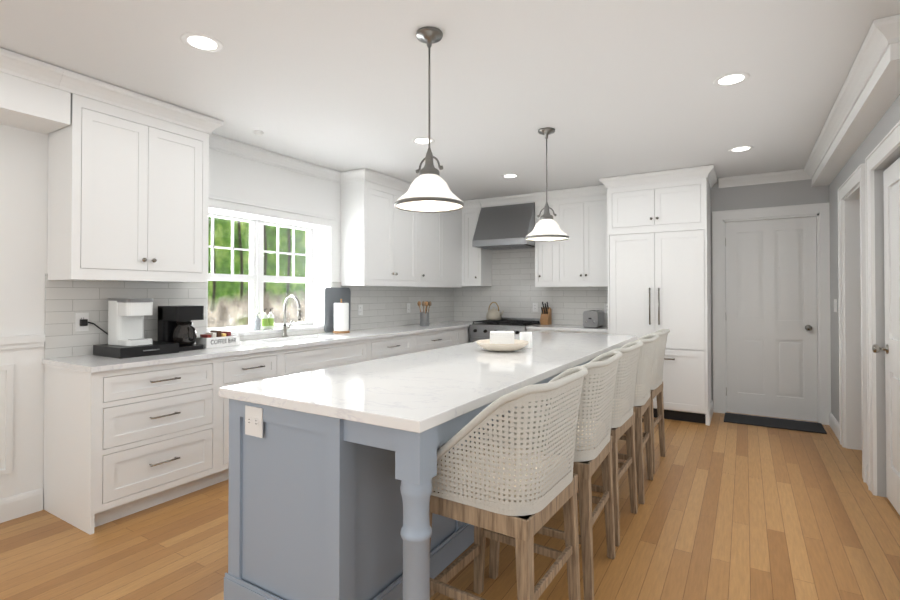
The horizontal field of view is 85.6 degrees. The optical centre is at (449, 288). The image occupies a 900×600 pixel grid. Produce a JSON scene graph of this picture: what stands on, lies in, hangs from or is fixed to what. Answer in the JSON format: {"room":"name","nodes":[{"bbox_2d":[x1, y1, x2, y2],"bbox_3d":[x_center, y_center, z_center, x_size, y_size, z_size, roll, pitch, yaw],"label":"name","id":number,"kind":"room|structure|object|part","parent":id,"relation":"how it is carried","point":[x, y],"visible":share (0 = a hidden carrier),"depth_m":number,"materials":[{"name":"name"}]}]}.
{"room":"kitchen","nodes":[
{"label":"kitchen","id":0,"kind":"room"},
{"bbox_2d":[0,72,70,133],"bbox_3d":[-3.327,-1.108,1.273,0.330,0.290,3.810,0,-1,31],"label":"soffit","id":1,"kind":"structure","parent":0,"point":[25,104],"depth_m":2.70,"materials":[{"name":"white"}]},
{"bbox_2d":[0,14,899,522],"bbox_3d":[-0.230,0.049,2.306,4.540,2.578,8.810,0,-1,31],"label":"trim","id":2,"kind":"structure","parent":1,"relation":"attached to","point":[856,428],"depth_m":4.09,"materials":[{"name":"white wood"}]},
{"bbox_2d":[0,124,340,498],"bbox_3d":[-2.348,0.060,3.520,0.340,2.580,8.990,0,-1,31],"label":"wall","id":3,"kind":"structure","parent":0,"point":[23,205],"depth_m":2.93,"materials":[{"name":"white paint"}]},
{"bbox_2d":[45,73,213,280],"bbox_3d":[-2.115,-0.648,3.264,0.327,1.161,0.841,0,-1,31],"label":"upper cabinet","id":4,"kind":"object","parent":3,"relation":"attached to","point":[128,193],"depth_m":3.07,"materials":[{"name":"white wood"}]},
{"bbox_2d":[206,205,331,331],"bbox_3d":[-1.724,-0.126,4.542,0.329,1.065,1.378,0,-1,31],"label":"window","id":5,"kind":"structure","parent":3,"relation":"in","point":[317,279],"depth_m":4.68,"materials":[{"name":"white wood"}]},
{"bbox_2d":[210,221,304,319],"bbox_3d":[-1.899,-0.125,4.648,0.001,1.265,1.580,0,-1,31],"label":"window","id":6,"kind":"structure","parent":5,"relation":"attached to","point":[264,291],"depth_m":4.78,"materials":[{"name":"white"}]},
{"bbox_2d":[44,248,607,358],"bbox_3d":[-0.201,-0.097,4.446,2.365,1.086,4.877,0,-1,31],"label":"backsplash","id":7,"kind":"structure","parent":3,"relation":"attached to","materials":[{"name":"tile"}]},
{"bbox_2d":[75,313,88,331],"bbox_3d":[-2.367,0.216,3.127,0.008,0.118,0.072,0,-1,31],"label":"electrical outlet","id":8,"kind":"object","parent":7,"relation":"attached to","point":[78,317],"visible":0.65,"depth_m":3.12,"materials":[{"name":"white plastic"}]},
{"bbox_2d":[80,319,107,334],"bbox_3d":[-2.294,0.280,3.203,0.030,0.160,0.239,0,-1,36],"label":"cord","id":9,"kind":"object","parent":8,"relation":"attached to","point":[84,322],"visible":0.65,"depth_m":3.12,"materials":[{"name":"black plastic"}]},
{"bbox_2d":[358,305,362,314],"bbox_3d":[-0.992,0.240,5.392,0.008,0.118,0.072,0,-1,31],"label":"electrical outlet","id":10,"kind":"object","parent":7,"relation":"attached to","point":[360,309],"visible":1,"depth_m":5.39,"materials":[{"name":"white plastic"}]},
{"bbox_2d":[407,303,409,312],"bbox_3d":[-0.525,0.248,6.162,0.008,0.118,0.072,0,-1,31],"label":"electrical outlet","id":11,"kind":"object","parent":7,"relation":"attached to","point":[408,307],"visible":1,"depth_m":6.16,"materials":[{"name":"white plastic"}]},
{"bbox_2d":[533,303,537,311],"bbox_3d":[1.133,0.252,6.469,0.072,0.118,0.008,0,-1,31],"label":"electrical outlet","id":12,"kind":"object","parent":7,"relation":"attached to","point":[535,307],"visible":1,"depth_m":6.46,"materials":[{"name":"white plastic"}]},
{"bbox_2d":[338,169,421,284],"bbox_3d":[-0.757,-0.624,5.501,0.327,1.161,1.015,0,-1,31],"label":"upper cabinet","id":13,"kind":"object","parent":3,"relation":"attached to","point":[381,243],"depth_m":5.16,"materials":[{"name":"white wood"}]},
{"bbox_2d":[422,212,441,284],"bbox_3d":[-0.367,-0.617,6.144,0.327,1.161,0.670,0,-1,31],"label":"upper cabinet","id":14,"kind":"object","parent":3,"relation":"attached to","point":[431,222],"depth_m":6.07,"materials":[{"name":"white wood"}]},
{"bbox_2d":[426,200,461,288],"bbox_3d":[-0.085,-0.613,6.568,0.369,1.161,0.526,0,-1,31],"label":"upper cabinet","id":15,"kind":"object","parent":3,"relation":"attached to","point":[451,221],"depth_m":6.49,"materials":[{"name":"white wood"}]},
{"bbox_2d":[0,411,899,599],"bbox_3d":[0.128,1.365,2.063,6.590,0.060,9.390,0,-1,31],"label":"floor","id":16,"kind":"structure","parent":0,"point":[730,511],"depth_m":2.58,"materials":[{"name":"brown wood"}]},
{"bbox_2d":[43,357,225,534],"bbox_3d":[-2.013,0.905,3.144,0.607,0.884,0.788,0,-1,31],"label":"base cabinet","id":17,"kind":"object","parent":16,"relation":"on","point":[119,443],"depth_m":2.88,"materials":[{"name":"white wood"}]},
{"bbox_2d":[42,321,477,372],"bbox_3d":[-0.945,0.466,4.885,0.632,0.030,4.888,0,-1,31],"label":"countertop","id":18,"kind":"structure","parent":17,"relation":"on","point":[85,362],"depth_m":3.53,"materials":[{"name":"white stone"}]},
{"bbox_2d":[93,341,178,358],"bbox_3d":[-2.066,0.400,3.211,0.358,0.064,0.360,0,-1,31],"label":"tray","id":19,"kind":"object","parent":18,"relation":"on","point":[121,352],"visible":0.94,"depth_m":3.10,"materials":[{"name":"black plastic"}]},
{"bbox_2d":[108,298,152,345],"bbox_3d":[-2.096,0.216,3.191,0.275,0.300,0.170,0,-1,31],"label":"coffee maker","id":20,"kind":"object","parent":19,"relation":"on","point":[126,321],"visible":0.98,"depth_m":3.13,"materials":[{"name":"white plastic"}]},
{"bbox_2d":[157,305,203,350],"bbox_3d":[-1.911,0.280,3.470,0.307,0.310,0.200,0,-1,31],"label":"coffee maker","id":21,"kind":"object","parent":18,"relation":"on","point":[175,325],"visible":0.92,"depth_m":3.41,"materials":[{"name":"black plastic"}]},
{"bbox_2d":[196,330,239,347],"bbox_3d":[-1.747,0.378,3.667,0.131,0.119,0.270,0,-1,31],"label":"box","id":22,"kind":"object","parent":18,"relation":"on","point":[213,338],"visible":0.98,"depth_m":3.62,"materials":[{"name":"white"}]},
{"bbox_2d":[253,312,263,329],"bbox_3d":[-1.740,0.297,4.384,0.065,0.157,0.065,0,-1,19],"label":"soap bottle","id":23,"kind":"object","parent":18,"relation":"on","point":[258,324],"depth_m":4.37,"materials":[{"name":"white plastic"}]},
{"bbox_2d":[264,308,273,329],"bbox_3d":[-1.685,0.281,4.493,0.060,0.191,0.123,0,-1,31],"label":"soap bottle","id":24,"kind":"object","parent":18,"relation":"on","point":[265,321],"depth_m":4.49,"materials":[{"name":"green plastic"}]},
{"bbox_2d":[278,295,301,336],"bbox_3d":[-1.424,0.252,4.433,0.238,0.386,0.109,0,-1,31],"label":"faucet","id":25,"kind":"object","parent":18,"relation":"on","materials":[{"name":"silver metal"}]},
{"bbox_2d":[286,337,317,340],"bbox_3d":[-1.305,0.569,4.327,0.424,0.212,0.743,0,-1,31],"label":"sink","id":26,"kind":"object","parent":18,"relation":"in","point":[287,338],"depth_m":4.51,"materials":[{"name":"white ceramic"}]},
{"bbox_2d":[324,287,350,332],"bbox_3d":[-1.173,0.222,5.081,0.014,0.460,0.370,0,-1,31],"label":"board","id":27,"kind":"object","parent":18,"relation":"on","point":[332,295],"visible":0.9,"depth_m":5.01,"materials":[{"name":"grey metal"}]},
{"bbox_2d":[333,299,349,332],"bbox_3d":[-1.103,0.279,4.933,0.170,0.343,0.170,0,-1,31],"label":"paper towel","id":28,"kind":"object","parent":18,"relation":"on","point":[341,317],"visible":1,"depth_m":4.87,"materials":[{"name":"white paper"}]},
{"bbox_2d":[417,301,431,325],"bbox_3d":[-0.306,0.309,5.958,0.164,0.305,0.164,0,-1,31],"label":"utensil crock","id":29,"kind":"object","parent":18,"relation":"on","point":[424,318],"visible":1,"depth_m":5.90,"materials":[{"name":"silver metal"}]},
{"bbox_2d":[226,349,285,479],"bbox_3d":[-1.694,0.910,3.670,0.607,0.884,0.596,0,-1,31],"label":"base cabinet","id":30,"kind":"object","parent":16,"relation":"on","point":[250,367],"depth_m":3.51,"materials":[{"name":"white wood"}]},
{"bbox_2d":[286,341,373,375],"bbox_3d":[-1.295,0.917,4.329,0.607,0.884,1.095,0,-1,31],"label":"base cabinet","id":31,"kind":"object","parent":16,"relation":"on","point":[315,357],"depth_m":4.15,"materials":[{"name":"white wood"}]},
{"bbox_2d":[374,333,417,359],"bbox_3d":[-0.843,0.925,5.073,0.607,0.884,0.796,0,-1,31],"label":"base cabinet","id":32,"kind":"object","parent":16,"relation":"on","point":[384,347],"depth_m":4.96,"materials":[{"name":"white wood"}]},
{"bbox_2d":[224,339,636,599],"bbox_3d":[0.398,0.912,3.331,1.006,0.873,3.574,0,-1,31],"label":"kitchen island","id":33,"kind":"object","parent":16,"relation":"on","point":[332,472],"depth_m":1.88,"materials":[{"name":"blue wood"}]},
{"bbox_2d":[219,331,636,434],"bbox_3d":[0.397,0.455,3.336,1.040,0.040,3.610,0,-1,31],"label":"island countertop","id":34,"kind":"structure","parent":33,"relation":"on","point":[417,392],"depth_m":2.18,"materials":[{"name":"white stone"}]},
{"bbox_2d":[476,339,528,351],"bbox_3d":[0.364,0.402,3.398,0.370,0.064,0.370,0,-1,31],"label":"bowl","id":35,"kind":"object","parent":34,"relation":"on","point":[516,345],"visible":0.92,"depth_m":3.27,"materials":[{"name":"beige ceramic"}]},
{"bbox_2d":[490,331,513,343],"bbox_3d":[0.364,0.354,3.398,0.166,0.099,0.166,0,-1,6],"label":"napkin","id":36,"kind":"object","parent":35,"relation":"in","point":[501,337],"visible":0.79,"depth_m":3.32,"materials":[{"name":"white paper"}]},
{"bbox_2d":[520,332,531,348],"bbox_3d":[0.554,0.377,3.546,0.090,0.117,0.090,0,-1,31],"label":"candle","id":37,"kind":"object","parent":34,"relation":"on","point":[526,336],"visible":0.85,"depth_m":3.51,"materials":[{"name":"white wax"}]},
{"bbox_2d":[418,329,453,351],"bbox_3d":[-0.428,0.932,5.756,0.607,0.884,0.955,0,-1,31],"label":"base cabinet","id":38,"kind":"object","parent":16,"relation":"on","point":[444,337],"depth_m":5.62,"materials":[{"name":"white wood"}]},
{"bbox_2d":[454,329,469,344],"bbox_3d":[-0.123,0.938,6.256,0.611,0.884,0.367,0,-1,31],"label":"base cabinet","id":39,"kind":"object","parent":16,"relation":"on","point":[461,336],"depth_m":6.11,"materials":[{"name":"white wood"}]},
{"bbox_2d":[470,325,529,342],"bbox_3d":[0.762,0.929,6.316,0.802,0.902,0.662,0,-1,31],"label":"range","id":40,"kind":"object","parent":16,"relation":"on","point":[477,332],"depth_m":6.10,"materials":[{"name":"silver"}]},
{"bbox_2d":[478,321,533,324],"bbox_3d":[0.732,0.460,6.312,0.719,0.004,0.536,0,-1,31],"label":"cooktop","id":41,"kind":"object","parent":40,"relation":"on","point":[479,322],"depth_m":6.16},
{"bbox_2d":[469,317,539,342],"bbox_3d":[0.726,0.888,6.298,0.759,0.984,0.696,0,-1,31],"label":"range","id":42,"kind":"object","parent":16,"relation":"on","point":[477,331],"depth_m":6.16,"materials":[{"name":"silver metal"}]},
{"bbox_2d":[486,302,503,319],"bbox_3d":[0.609,0.304,6.539,0.252,0.247,0.208,0,-1,31],"label":"kettle","id":43,"kind":"object","parent":42,"relation":"on","point":[493,314],"visible":1,"depth_m":6.48,"materials":[{"name":"beige ceramic"}]},
{"bbox_2d":[429,366,587,599],"bbox_3d":[0.208,0.818,1.823,0.526,1.028,0.558,0,-1,33],"label":"stool","id":44,"kind":"object","parent":16,"relation":"on","point":[521,493],"visible":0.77,"depth_m":1.62,"materials":[{"name":"beige wicker"}]},
{"bbox_3d":[0.175,0.694,1.849,0.430,0.074,0.430,0,-1,33],"label":"seat","id":45,"kind":"part","parent":44,"relation":"part of","materials":[{"name":"beige wicker"}]},
{"bbox_3d":[0.188,1.032,1.837,0.474,0.600,0.478,0,-1,33],"label":"frame","id":46,"kind":"part","parent":44,"relation":"part of","materials":[{"name":"brown wood"}]},
{"bbox_2d":[489,350,621,599],"bbox_3d":[0.523,0.823,2.324,0.526,1.028,0.558,0,-1,30],"label":"stool","id":47,"kind":"object","parent":16,"relation":"on","point":[593,447],"visible":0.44,"depth_m":2.09,"materials":[{"name":"beige wicker"}]},
{"bbox_3d":[0.502,1.037,2.337,0.474,0.600,0.478,0,-1,30],"label":"frame","id":48,"kind":"part","parent":47,"relation":"part of","materials":[{"name":"brown wood"}]},
{"bbox_3d":[0.489,0.699,2.348,0.430,0.074,0.430,0,-1,30],"label":"seat","id":49,"kind":"part","parent":47,"relation":"part of","materials":[{"name":"beige wicker"}]},
{"bbox_2d":[530,325,609,333],"bbox_3d":[1.486,0.925,5.876,0.973,0.902,0.662,0,-1,31],"label":"base cabinet","id":50,"kind":"object","parent":16,"relation":"on","point":[542,328],"depth_m":5.60,"materials":[{"name":"white"}]},
{"bbox_2d":[546,325,605,328],"bbox_3d":[1.495,0.477,5.893,0.971,0.030,0.632,0,-1,31],"label":"countertop","id":51,"kind":"structure","parent":50,"relation":"on","point":[547,326],"depth_m":5.70,"materials":[{"name":"white stone"}]},
{"bbox_2d":[540,302,551,324],"bbox_3d":[1.230,0.318,6.252,0.100,0.292,0.163,0,-1,31],"label":"knife block","id":52,"kind":"object","parent":51,"relation":"on","point":[546,316],"visible":1,"depth_m":6.22,"materials":[{"name":"brown wood"}]},
{"bbox_2d":[583,310,603,327],"bbox_3d":[1.702,0.362,5.768,0.170,0.194,0.320,0,-1,31],"label":"toaster","id":53,"kind":"object","parent":51,"relation":"on","point":[593,318],"visible":1,"depth_m":5.66,"materials":[{"name":"silver metal"}]},
{"bbox_2d":[578,341,642,546],"bbox_3d":[0.820,0.829,2.832,0.526,1.028,0.558,0,-1,32],"label":"stool","id":54,"kind":"object","parent":16,"relation":"on","point":[623,419],"visible":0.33,"depth_m":2.65,"materials":[{"name":"beige wicker"}]},
{"bbox_3d":[0.787,0.705,2.858,0.430,0.074,0.430,0,-1,32],"label":"seat","id":55,"kind":"part","parent":54,"relation":"part of","materials":[{"name":"beige wicker"}]},
{"bbox_3d":[0.800,1.042,2.846,0.474,0.600,0.478,0,-1,32],"label":"frame","id":56,"kind":"part","parent":54,"relation":"part of","materials":[{"name":"brown wood"}]},
{"bbox_2d":[617,334,658,504],"bbox_3d":[1.136,0.834,3.333,0.526,1.028,0.558,0,-1,29],"label":"stool","id":57,"kind":"object","parent":16,"relation":"on","point":[642,401],"visible":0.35,"depth_m":3.08,"materials":[{"name":"white wicker"}]},
{"bbox_3d":[1.114,1.048,3.345,0.474,0.600,0.478,0,-1,29],"label":"frame","id":58,"kind":"part","parent":57,"relation":"part of","materials":[{"name":"brown wood"}]},
{"bbox_2d":[624,329,669,473],"bbox_3d":[1.432,0.839,3.841,0.526,1.028,0.558,0,-1,33],"label":"stool","id":59,"kind":"object","parent":16,"relation":"on","point":[657,382],"visible":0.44,"depth_m":3.72,"materials":[{"name":"beige wicker"}]},
{"bbox_3d":[1.412,1.053,3.855,0.474,0.600,0.478,0,-1,33],"label":"frame","id":60,"kind":"part","parent":59,"relation":"part of","materials":[{"name":"brown wood"}]},
{"bbox_2d":[606,229,709,424],"bbox_3d":[2.320,0.355,5.379,0.930,2.030,0.657,0,-1,31],"label":"refrigerator","id":61,"kind":"object","parent":16,"relation":"on","point":[657,279],"depth_m":5.03,"materials":[{"name":"white wood"}]},
{"bbox_2d":[604,304,607,312],"bbox_3d":[1.933,0.247,5.984,0.072,0.118,0.008,0,-1,31],"label":"electrical outlet","id":62,"kind":"object","parent":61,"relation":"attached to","point":[605,308],"visible":0.79,"depth_m":5.99,"materials":[{"name":"white plastic"}]},
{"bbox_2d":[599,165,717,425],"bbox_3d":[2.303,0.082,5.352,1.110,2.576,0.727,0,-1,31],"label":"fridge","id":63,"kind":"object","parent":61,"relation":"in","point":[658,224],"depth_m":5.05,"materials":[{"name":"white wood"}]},
{"bbox_2d":[724,413,826,433],"bbox_3d":[3.261,1.359,4.923,0.840,0.010,0.410,0,-1,31],"label":"door mat","id":64,"kind":"object","parent":16,"relation":"on","point":[804,426],"visible":0.93,"depth_m":4.89,"materials":[{"name":"grey rubber"}]},
{"bbox_2d":[0,0,899,200],"bbox_3d":[0.128,-1.295,2.091,6.590,0.100,9.390,0,-1,31],"label":"ceiling","id":65,"kind":"structure","parent":0,"point":[608,88],"depth_m":2.81,"materials":[{"name":"white paint"}]},
{"bbox_2d":[180,32,223,51],"bbox_3d":[-1.249,-1.238,2.452,0.194,0.006,0.194,0,-1,31],"label":"recessed light","id":66,"kind":"object","parent":65,"relation":"in","point":[197,41],"visible":1,"depth_m":2.44,"materials":[{"name":"white plastic"}]},
{"bbox_2d":[253,130,263,135],"bbox_3d":[-1.502,-1.215,3.810,0.080,0.022,0.080,0,-1,31],"label":"ceiling detector","id":67,"kind":"object","parent":65,"relation":"attached to","point":[258,132],"visible":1,"depth_m":3.79,"materials":[{"name":"white plastic"}]},
{"bbox_2d":[411,137,434,144],"bbox_3d":[-0.223,-1.221,4.028,0.194,0.006,0.194,0,-1,31],"label":"recessed light","id":68,"kind":"object","parent":65,"relation":"in","point":[419,140],"visible":0.9,"depth_m":4.01,"materials":[{"name":"white"}]},
{"bbox_2d":[394,27,463,212],"bbox_3d":[-0.101,-0.817,2.365,0.338,0.846,0.338,0,-1,31],"label":"pendant light","id":69,"kind":"object","parent":65,"relation":"hanging from","point":[428,191],"visible":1,"depth_m":2.33,"materials":[{"name":"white glass"}]},
{"bbox_2d":[501,174,518,177],"bbox_3d":[0.648,-1.208,5.231,0.194,0.006,0.194,0,-1,31],"label":"recessed light","id":70,"kind":"object","parent":65,"relation":"in","point":[510,175],"visible":1,"depth_m":5.21,"materials":[{"name":"white plastic"}]},
{"bbox_2d":[525,127,568,241],"bbox_3d":[0.749,-0.802,3.765,0.338,0.846,0.338,0,-1,31],"label":"pendant light","id":71,"kind":"object","parent":65,"relation":"hanging from","point":[546,228],"visible":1,"depth_m":3.71,"materials":[{"name":"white glass"}]},
{"bbox_2d":[713,72,749,86],"bbox_3d":[1.661,-1.233,2.873,0.194,0.006,0.194,0,-1,31],"label":"recessed light","id":72,"kind":"object","parent":65,"relation":"in","point":[730,79],"visible":1,"depth_m":2.87,"materials":[{"name":"white"}]},
{"bbox_2d":[728,145,753,151],"bbox_3d":[2.546,-1.218,4.255,0.194,0.006,0.194,0,-1,31],"label":"recessed light","id":73,"kind":"object","parent":65,"relation":"in","point":[740,148],"visible":1,"depth_m":4.24,"materials":[{"name":"white plastic"}]},
{"bbox_2d":[710,179,828,400],"bbox_3d":[2.031,0.087,6.033,4.540,2.580,0.150,0,-1,31],"label":"wall","id":74,"kind":"structure","parent":0,"point":[798,192],"depth_m":5.18,"materials":[{"name":"grey paint"}]},
{"bbox_2d":[462,201,493,288],"bbox_3d":[0.354,-0.611,6.749,0.318,1.161,0.372,0,-1,31],"label":"upper cabinet","id":75,"kind":"object","parent":74,"relation":"attached to","point":[477,264],"depth_m":6.66,"materials":[{"name":"white wood"}]},
{"bbox_2d":[470,193,533,252],"bbox_3d":[0.762,-0.867,6.376,0.757,0.656,0.569,0,-1,31],"label":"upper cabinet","id":76,"kind":"object","parent":74,"relation":"attached to","point":[504,222],"depth_m":6.26,"materials":[{"name":"white metal"}]},
{"bbox_2d":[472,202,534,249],"bbox_3d":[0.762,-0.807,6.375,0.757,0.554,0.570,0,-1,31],"label":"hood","id":77,"kind":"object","parent":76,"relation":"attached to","point":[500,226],"depth_m":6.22,"materials":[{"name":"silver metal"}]},
{"bbox_2d":[534,185,605,284],"bbox_3d":[1.574,-0.618,6.035,0.971,1.161,0.327,0,-1,31],"label":"upper cabinet","id":78,"kind":"object","parent":74,"relation":"attached to","point":[580,259],"depth_m":5.89,"materials":[{"name":"white wood"}]},
{"bbox_2d":[606,166,709,232],"bbox_3d":[2.320,-0.913,5.393,0.930,0.586,0.657,0,-1,31],"label":"upper cabinet","id":79,"kind":"object","parent":74,"relation":"attached to","point":[677,198],"depth_m":5.09,"materials":[{"name":"white wood"}]},
{"bbox_2d":[725,217,817,420],"bbox_3d":[3.381,0.312,5.152,0.816,2.087,0.115,0,-1,31],"label":"back door","id":80,"kind":"structure","parent":74,"relation":"in","point":[771,324],"depth_m":5.15,"materials":[{"name":"white wood"}]},
{"bbox_2d":[812,42,899,186],"bbox_3d":[2.931,-1.139,3.576,0.140,0.180,3.140,0,-1,31],"label":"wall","id":81,"kind":"structure","parent":0,"point":[882,89],"depth_m":2.97,"materials":[{"name":"white"}]},
{"bbox_2d":[829,94,899,496],"bbox_3d":[1.576,0.035,1.052,0.150,2.580,8.840,0,-1,31],"label":"wall","id":82,"kind":"structure","parent":0,"point":[888,121],"depth_m":3.08,"materials":[{"name":"grey paint"}]},
{"bbox_2d":[834,299,836,311],"bbox_3d":[3.609,0.162,4.555,0.009,0.120,0.120,0,-1,31],"label":"light switch","id":83,"kind":"object","parent":82,"relation":"attached to","point":[835,305],"visible":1,"depth_m":4.53,"materials":[{"name":"white plastic"}]},
{"bbox_2d":[872,157,899,514],"bbox_3d":[2.562,0.287,2.773,0.115,2.087,0.846,0,-1,31],"label":"door","id":84,"kind":"structure","parent":82,"relation":"in","point":[891,185],"depth_m":2.98,"materials":[{"name":"white wood"}]},
{"label":"outside","id":85,"kind":"structure","parent":0,"visible":0},
{"bbox_2d":[208,217,305,327],"bbox_3d":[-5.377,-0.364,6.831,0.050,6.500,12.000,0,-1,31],"label":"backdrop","id":86,"kind":"structure","parent":85,"point":[223,296],"depth_m":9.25,"materials":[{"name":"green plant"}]}
]}

